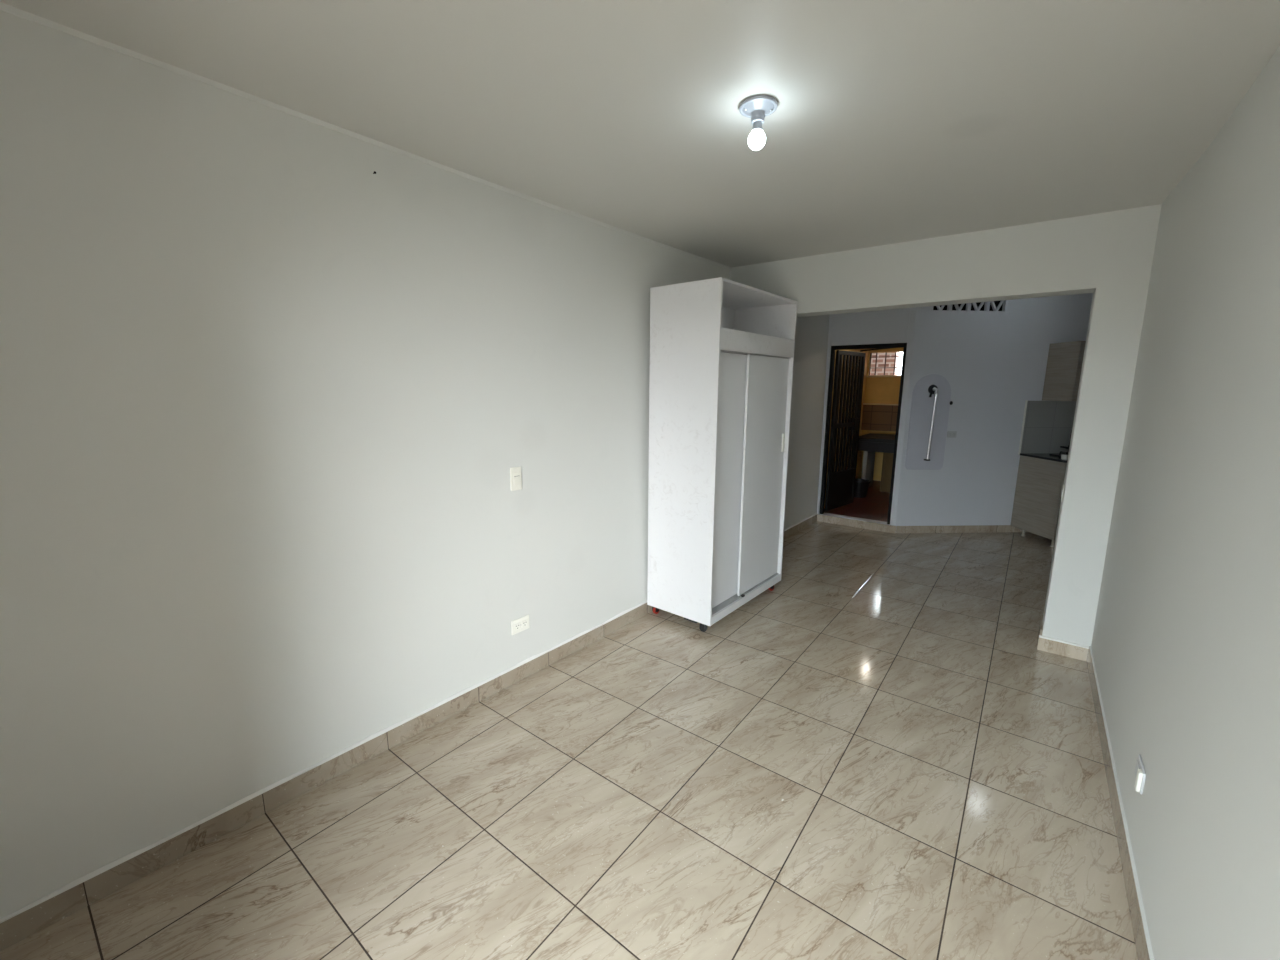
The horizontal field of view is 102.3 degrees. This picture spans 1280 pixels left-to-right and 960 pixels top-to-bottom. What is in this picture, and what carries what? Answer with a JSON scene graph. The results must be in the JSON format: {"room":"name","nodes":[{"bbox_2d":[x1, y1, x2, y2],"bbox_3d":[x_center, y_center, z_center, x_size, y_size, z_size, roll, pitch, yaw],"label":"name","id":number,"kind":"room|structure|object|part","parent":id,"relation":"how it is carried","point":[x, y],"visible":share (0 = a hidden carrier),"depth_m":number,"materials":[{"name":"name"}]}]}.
{"room":"studio apartment","nodes":[
{"label":"studio apartment","id":0,"kind":"room"},
{"bbox_2d":[0,10,867,918],"bbox_3d":[0.760,-0.784,4.712,0.700,3.040,9.650,8,13,37],"label":"wall","id":1,"kind":"structure","parent":0,"point":[269,398],"depth_m":1.79,"materials":[{"name":"white paint"}]},
{"bbox_2d":[0,2,730,269],"bbox_3d":[-0.638,-1.368,2.417,0.046,0.016,4.219,9,13,38],"label":"trim","id":2,"kind":"structure","parent":1,"relation":"attached to","point":[4,7],"depth_m":1.72,"materials":[{"name":"white paint"}]},
{"bbox_2d":[0,513,816,950],"bbox_3d":[0.084,0.877,3.680,0.055,0.085,6.464,9,13,38],"label":"baseboard","id":3,"kind":"structure","parent":1,"relation":"attached to","point":[31,921],"depth_m":1.89,"materials":[{"name":"brown tile"}]},
{"bbox_2d":[510,466,521,490],"bbox_3d":[-0.631,-0.006,2.633,0.015,0.120,0.068,9,13,39],"label":"light switch","id":4,"kind":"object","parent":1,"relation":"attached to","point":[515,472],"visible":1,"depth_m":2.63,"materials":[{"name":"beige plastic"}]},
{"bbox_2d":[511,614,529,634],"bbox_3d":[-0.635,0.771,2.746,0.011,0.078,0.115,9,13,39],"label":"power outlet","id":5,"kind":"object","parent":1,"relation":"attached to","point":[518,625],"visible":1,"depth_m":2.74,"materials":[{"name":"white plastic"}]},
{"bbox_2d":[514,623,520,630],"bbox_3d":[-0.648,0.774,2.726,0.004,0.034,0.040,9,13,39],"label":"socket","id":6,"kind":"object","parent":5,"relation":"attached to","point":[517,626],"depth_m":2.72,"materials":[{"name":"white plastic"}]},
{"bbox_2d":[522,619,527,627],"bbox_3d":[-0.617,0.768,2.762,0.004,0.034,0.040,9,13,39],"label":"socket","id":7,"kind":"object","parent":5,"relation":"attached to","point":[524,621],"depth_m":2.76,"materials":[{"name":"white plastic"}]},
{"bbox_2d":[0,521,1137,959],"bbox_3d":[1.715,1.088,3.151,4.600,0.120,10.750,8,13,37],"label":"floor","id":8,"kind":"structure","parent":0,"point":[876,754],"depth_m":1.93,"materials":[{"name":"tile"}]},
{"bbox_2d":[647,277,796,631],"bbox_3d":[0.588,-0.171,3.645,0.512,2.168,1.045,9,13,39],"label":"wardrobe","id":9,"kind":"object","parent":8,"relation":"on","point":[722,350],"visible":1,"depth_m":3.34,"materials":[{"name":"white wood"}]},
{"bbox_3d":[0.259,-0.137,3.249,0.512,2.100,0.016,9,13,39],"label":"panel","id":10,"kind":"part","parent":9,"relation":"part of","materials":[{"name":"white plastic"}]},
{"bbox_3d":[0.402,-0.225,3.793,0.005,2.084,1.013,9,13,39],"label":"panel","id":11,"kind":"part","parent":9,"relation":"part of","materials":[{"name":"white wood"}]},
{"bbox_3d":[0.562,0.018,3.353,0.016,1.638,0.482,9,13,39],"label":"sliding door","id":12,"kind":"part","parent":9,"relation":"part of","materials":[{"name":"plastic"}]},
{"bbox_3d":[0.581,0.783,3.817,0.510,0.016,1.013,9,13,39],"label":"panel","id":13,"kind":"part","parent":9,"relation":"part of","materials":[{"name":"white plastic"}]},
{"bbox_2d":[721,327,793,341],"bbox_3d":[0.599,-0.964,3.498,0.495,0.016,1.013,9,13,39],"label":"shelf","id":14,"kind":"object","parent":9,"relation":"attached to","point":[725,331],"depth_m":3.27,"materials":[{"name":"white wood"}]},
{"bbox_3d":[0.595,-1.230,3.455,0.511,0.016,1.013,9,13,39],"label":"panel","id":15,"kind":"part","parent":9,"relation":"part of","materials":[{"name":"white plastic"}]},
{"bbox_3d":[0.885,-0.039,3.686,0.016,1.638,0.602,9,13,39],"label":"sliding door","id":16,"kind":"part","parent":9,"relation":"part of","materials":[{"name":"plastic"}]},
{"bbox_3d":[0.917,-0.272,4.029,0.512,2.100,0.016,9,13,39],"label":"panel","id":17,"kind":"part","parent":9,"relation":"part of","materials":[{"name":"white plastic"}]},
{"bbox_3d":[1.065,-0.277,3.839,0.013,0.135,0.022,9,13,39],"label":"handle","id":18,"kind":"part","parent":9,"relation":"part of","materials":[{"name":"white plastic"}]},
{"bbox_2d":[1011,455,1066,546],"bbox_3d":[4.419,0.209,5.363,0.618,0.862,0.596,0,10,-3],"label":"base cabinet","id":19,"kind":"object","parent":8,"relation":"on","point":[1040,482],"visible":0.41,"depth_m":5.32,"materials":[{"name":"beige wood"}]},
{"bbox_2d":[1020,453,1067,462],"bbox_3d":[4.731,-0.229,5.313,1.249,0.022,0.572,0,10,-3],"label":"countertop","id":20,"kind":"structure","parent":19,"relation":"on","point":[1047,456],"depth_m":5.33,"materials":[{"name":"black stone"}]},
{"bbox_2d":[1050,451,1068,456],"bbox_3d":[4.493,-0.256,5.274,0.360,0.040,0.320,0,10,-3],"label":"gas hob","id":21,"kind":"object","parent":20,"relation":"in","point":[1064,453],"visible":0.17,"depth_m":5.34,"materials":[{"name":"black metal"}]},
{"bbox_2d":[1061,454,1067,459],"bbox_3d":[4.183,-0.225,5.077,0.060,0.045,0.067,-2,11,-14],"label":"cup","id":22,"kind":"object","parent":20,"relation":"on","point":[1064,457],"visible":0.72,"depth_m":5.06,"materials":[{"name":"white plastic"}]},
{"bbox_2d":[1060,430,1071,451],"bbox_3d":[4.538,-0.419,5.420,0.125,0.311,0.135,-3,11,-19],"label":"tap","id":23,"kind":"object","parent":20,"relation":"on","point":[1065,447],"visible":0.3,"depth_m":5.46,"materials":[{"name":"black metal"}]},
{"bbox_3d":[4.279,0.216,5.095,0.305,0.774,0.018,0,10,-3],"label":"door","id":24,"kind":"part","parent":19,"relation":"part of","materials":[{"name":"beige wood"}]},
{"bbox_2d":[0,0,1279,267],"bbox_3d":[0.259,-1.306,1.649,3.038,0.150,4.386,8,13,37],"label":"ceiling","id":25,"kind":"structure","parent":0,"point":[893,121],"depth_m":1.62,"materials":[{"name":"paint"}]},
{"bbox_2d":[739,95,777,149],"bbox_3d":[0.391,-1.173,1.717,0.126,0.134,0.126,8,13,37],"label":"ceiling lamp","id":26,"kind":"object","parent":25,"relation":"attached to","point":[757,107],"visible":1,"depth_m":1.70,"materials":[{"name":"grey ceramic"}]},
{"bbox_3d":[0.390,-1.134,1.724,0.057,0.054,0.057,8,13,37],"label":"bulb","id":27,"kind":"part","parent":26,"relation":"part of","materials":[{"name":"white glass"}]},
{"bbox_2d":[824,480,889,521],"bbox_3d":[3.958,0.220,7.825,2.400,0.203,4.670,8,13,37],"label":"floor","id":28,"kind":"structure","parent":0,"point":[875,505],"depth_m":6.51,"materials":[{"name":"red tile"}]},
{"bbox_2d":[854,478,870,497],"bbox_3d":[3.036,0.115,7.161,0.290,0.226,0.290,8,13,37],"label":"tub","id":29,"kind":"object","parent":28,"relation":"on","point":[861,485],"visible":0.64,"depth_m":7.06,"materials":[{"name":"black plastic"}]},
{"bbox_2d":[858,433,894,492],"bbox_3d":[3.894,-0.265,7.630,1.220,0.815,0.920,8,13,37],"label":"sink","id":30,"kind":"object","parent":28,"relation":"on","point":[870,443],"visible":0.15,"depth_m":7.46,"materials":[{"name":"stone"}]},
{"bbox_3d":[3.440,-0.173,7.781,0.060,0.575,0.460,8,13,37],"label":"leg","id":31,"kind":"part","parent":30,"relation":"part of","materials":[{"name":"grey concrete"}]},
{"bbox_3d":[3.715,-0.134,7.575,0.210,0.575,0.460,8,13,37],"label":"leg","id":32,"kind":"part","parent":30,"relation":"part of","materials":[{"name":"beige wood"}]},
{"bbox_2d":[817,307,916,525],"bbox_3d":[2.321,-0.950,5.830,1.312,2.990,0.120,8,13,37],"label":"wall","id":33,"kind":"structure","parent":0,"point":[894,325],"depth_m":5.54,"materials":[{"name":"paint"}]},
{"bbox_2d":[817,514,895,533],"bbox_3d":[2.451,0.496,5.899,0.871,0.082,0.013,8,13,37],"label":"threshold","id":34,"kind":"object","parent":33,"relation":"attached to","point":[822,518],"depth_m":5.87,"materials":[{"name":"tile"}]},
{"bbox_2d":[858,347,903,480],"bbox_3d":[4.246,-2.597,7.761,1.700,5.465,0.150,8,13,37],"label":"wall","id":35,"kind":"structure","parent":0,"point":[878,390],"depth_m":8.23,"materials":[{"name":"yellow paint"}]},
{"bbox_2d":[861,405,897,431],"bbox_3d":[4.146,-0.946,7.981,1.450,0.405,0.081,8,13,37],"label":"backsplash","id":36,"kind":"structure","parent":35,"relation":"attached to","point":[874,417],"depth_m":8.19,"materials":[{"name":"brown tile"}]},
{"bbox_2d":[863,403,897,404],"bbox_3d":[4.141,-1.153,7.935,1.450,0.020,0.101,8,13,37],"label":"trim","id":37,"kind":"structure","parent":35,"relation":"attached to","point":[863,403],"depth_m":8.19,"materials":[{"name":"beige paint"}]},
{"bbox_2d":[866,375,900,376],"bbox_3d":[4.114,-1.609,8.004,1.118,0.029,0.200,8,13,37],"label":"trim","id":38,"kind":"structure","parent":35,"relation":"attached to","point":[866,375],"depth_m":8.10,"materials":[{"name":"beige paint"}]},
{"bbox_2d":[869,352,902,374],"bbox_3d":[4.117,-1.801,7.972,1.074,0.355,0.017,8,13,37],"label":"window grille","id":39,"kind":"object","parent":35,"relation":"in","point":[885,356],"visible":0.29,"depth_m":8.15,"materials":[{"name":"metal"}]},
{"bbox_2d":[730,204,1161,645],"bbox_3d":[1.645,-0.553,3.597,2.988,2.990,0.180,8,13,37],"label":"wall","id":40,"kind":"structure","parent":0,"point":[1106,255],"depth_m":2.94,"materials":[{"name":"white paint"}]},
{"bbox_2d":[1037,619,1042,644],"bbox_3d":[2.490,0.958,3.209,0.014,0.125,0.176,8,13,37],"label":"baseboard","id":41,"kind":"object","parent":40,"relation":"attached to","point":[1040,631],"visible":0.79,"depth_m":3.20,"materials":[{"name":"tile"}]},
{"bbox_2d":[1037,635,1088,660],"bbox_3d":[2.514,1.005,3.074,0.229,0.080,0.014,8,13,37],"label":"baseboard","id":42,"kind":"object","parent":40,"relation":"attached to","point":[1046,645],"visible":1,"depth_m":3.07,"materials":[{"name":"tile"}]},
{"bbox_2d":[895,293,1092,526],"bbox_3d":[4.453,-0.885,5.551,3.310,2.990,0.130,0,10,-3],"label":"wall","id":43,"kind":"structure","parent":0,"point":[992,363],"depth_m":5.44,"materials":[{"name":"paint"}]},
{"bbox_2d":[819,343,906,523],"bbox_3d":[2.465,-0.512,5.760,0.773,1.941,0.056,8,13,37],"label":"door frame","id":44,"kind":"structure","parent":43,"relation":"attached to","point":[890,345],"depth_m":5.70,"materials":[{"name":"black paint"}]},
{"bbox_2d":[825,350,865,510],"bbox_3d":[2.477,-0.591,6.227,0.709,1.865,0.060,-9,14,-42],"label":"door leaf","id":45,"kind":"structure","parent":44,"relation":"attached to","point":[840,487],"depth_m":6.20,"materials":[{"name":"black paint"}]},
{"bbox_3d":[2.476,0.095,6.353,0.610,0.370,0.012,-9,14,-42],"label":"panel","id":46,"kind":"part","parent":45,"relation":"part of","materials":[{"name":"black paint"}]},
{"bbox_3d":[2.477,-0.102,6.318,0.620,0.030,0.040,-9,14,-42],"label":"panel rail","id":47,"kind":"part","parent":45,"relation":"part of","materials":[{"name":"black paint"}]},
{"bbox_2d":[905,374,950,469],"bbox_3d":[3.053,-0.608,5.455,0.418,1.010,0.012,0,10,-3],"label":"arched panel","id":48,"kind":"object","parent":43,"relation":"attached to","point":[921,403],"visible":1,"depth_m":5.45,"materials":[{"name":"grey paint"}]},
{"bbox_2d":[924,384,937,460],"bbox_3d":[3.055,-0.598,5.421,0.100,0.797,0.059,0,10,-3],"label":"tube","id":49,"kind":"object","parent":48,"relation":"attached to","point":[933,389],"visible":1,"depth_m":5.39,"materials":[{"name":"silver metal"}]},
{"bbox_2d":[932,305,950,311],"bbox_3d":[3.070,-1.811,5.264,0.196,0.183,0.034,0,10,-3],"label":"block","id":50,"kind":"object","parent":43,"relation":"attached to","point":[942,306],"visible":0.4,"depth_m":5.26,"materials":[{"name":"paint"}]},
{"bbox_2d":[947,431,956,437],"bbox_3d":[3.319,-0.486,5.491,0.105,0.068,0.011,0,10,-3],"label":"power outlet","id":51,"kind":"object","parent":43,"relation":"attached to","point":[950,434],"visible":1,"depth_m":5.49,"materials":[{"name":"grey plastic"}]},
{"bbox_2d":[950,303,969,311],"bbox_3d":[3.267,-1.811,5.274,0.196,0.183,0.034,0,10,-3],"label":"block","id":52,"kind":"object","parent":43,"relation":"attached to","point":[958,309],"visible":0.42,"depth_m":5.27,"materials":[{"name":"paint"}]},
{"bbox_2d":[896,525,1027,532],"bbox_3d":[4.380,0.540,5.731,3.146,0.080,0.012,0,10,-3],"label":"baseboard","id":53,"kind":"structure","parent":43,"relation":"attached to","point":[966,528],"depth_m":5.68,"materials":[{"name":"tile"}]},
{"bbox_2d":[933,301,1002,310],"bbox_3d":[3.362,-1.823,5.346,0.786,0.181,0.052,0,10,-3],"label":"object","id":54,"kind":"structure","parent":43,"relation":"attached to","point":[995,302],"depth_m":5.33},
{"bbox_2d":[969,302,988,311],"bbox_3d":[3.464,-1.812,5.284,0.196,0.183,0.034,0,10,-3],"label":"block","id":55,"kind":"object","parent":43,"relation":"attached to","point":[977,309],"visible":0.54,"depth_m":5.28,"materials":[{"name":"paint"}]},
{"bbox_2d":[988,300,1007,312],"bbox_3d":[3.661,-1.812,5.295,0.196,0.183,0.034,0,10,-3],"label":"block","id":56,"kind":"object","parent":43,"relation":"attached to","point":[1004,302],"visible":0.6,"depth_m":5.29,"materials":[{"name":"paint"}]},
{"bbox_2d":[1018,400,1027,453],"bbox_3d":[4.095,-0.560,5.517,0.013,0.576,0.014,0,10,-3],"label":"trim","id":57,"kind":"structure","parent":43,"relation":"attached to","point":[1026,401],"depth_m":5.51,"materials":[{"name":"white plastic"}]},
{"bbox_2d":[1021,401,1075,452],"bbox_3d":[4.900,-0.568,5.559,1.596,0.558,0.012,0,10,-3],"label":"backsplash","id":58,"kind":"structure","parent":43,"relation":"attached to","point":[1048,425],"depth_m":5.52,"materials":[{"name":"white tile"}]},
{"bbox_2d":[1042,341,1085,400],"bbox_3d":[4.678,-1.099,5.256,0.800,0.585,0.396,0,10,-3],"label":"upper cabinet","id":59,"kind":"object","parent":43,"relation":"attached to","point":[1065,359],"visible":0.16,"depth_m":5.21,"materials":[{"name":"beige wood"}]},
{"bbox_3d":[4.487,-1.070,5.088,0.396,0.579,0.018,0,10,-3],"label":"door","id":60,"kind":"part","parent":59,"relation":"part of","materials":[{"name":"beige wood"}]},
{"bbox_2d":[1091,46,1279,959],"bbox_3d":[1.370,0.146,1.035,0.213,2.518,4.376,8,13,37],"label":"wall","id":61,"kind":"structure","parent":0,"point":[1185,645],"depth_m":1.41,"materials":[{"name":"white paint"}]},
{"bbox_2d":[1086,646,1153,959],"bbox_3d":[1.336,1.300,1.353,0.013,0.092,4.216,8,13,37],"label":"baseboard","id":62,"kind":"structure","parent":61,"relation":"attached to","point":[1132,897],"depth_m":1.78,"materials":[{"name":"brown tile"}]},
{"bbox_2d":[1134,754,1145,793],"bbox_3d":[1.629,0.959,1.688,0.017,0.074,0.116,8,13,37],"label":"power outlet","id":63,"kind":"object","parent":61,"relation":"attached to","point":[1140,774],"visible":1,"depth_m":1.65,"materials":[{"name":"white plastic"}]},
{"bbox_2d":[1135,760,1139,775],"bbox_3d":[1.642,0.956,1.703,0.003,0.044,0.049,8,13,37],"label":"socket","id":64,"kind":"object","parent":63,"relation":"attached to","point":[1137,767],"depth_m":1.70,"materials":[{"name":"grey plastic"}]},
{"bbox_3d":[4.124,-0.796,6.638,0.150,2.315,2.650,8,13,37],"label":"wall","id":65,"kind":"structure","parent":0,"visible":0},
{"bbox_2d":[860,348,889,351],"bbox_3d":[3.166,-1.607,6.197,0.020,0.053,1.271,-4,11,-25],"label":"rod","id":66,"kind":"object","parent":65,"relation":"attached to","point":[876,348],"visible":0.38,"depth_m":6.56,"materials":[{"name":"black paint"}]},
{"label":"outside","id":67,"kind":"structure","parent":0,"visible":0},
{"bbox_3d":[7.963,-0.704,13.997,12.000,0.150,10.090,8,13,37],"label":"ground","id":68,"kind":"structure","parent":67,"visible":0},
{"bbox_2d":[870,352,899,374],"bbox_3d":[3.556,-3.555,10.618,3.380,6.600,0.250,8,13,37],"label":"brick wall","id":69,"kind":"structure","parent":68,"relation":"on","point":[880,360],"depth_m":9.85,"materials":[{"name":"red brick"}]}
]}

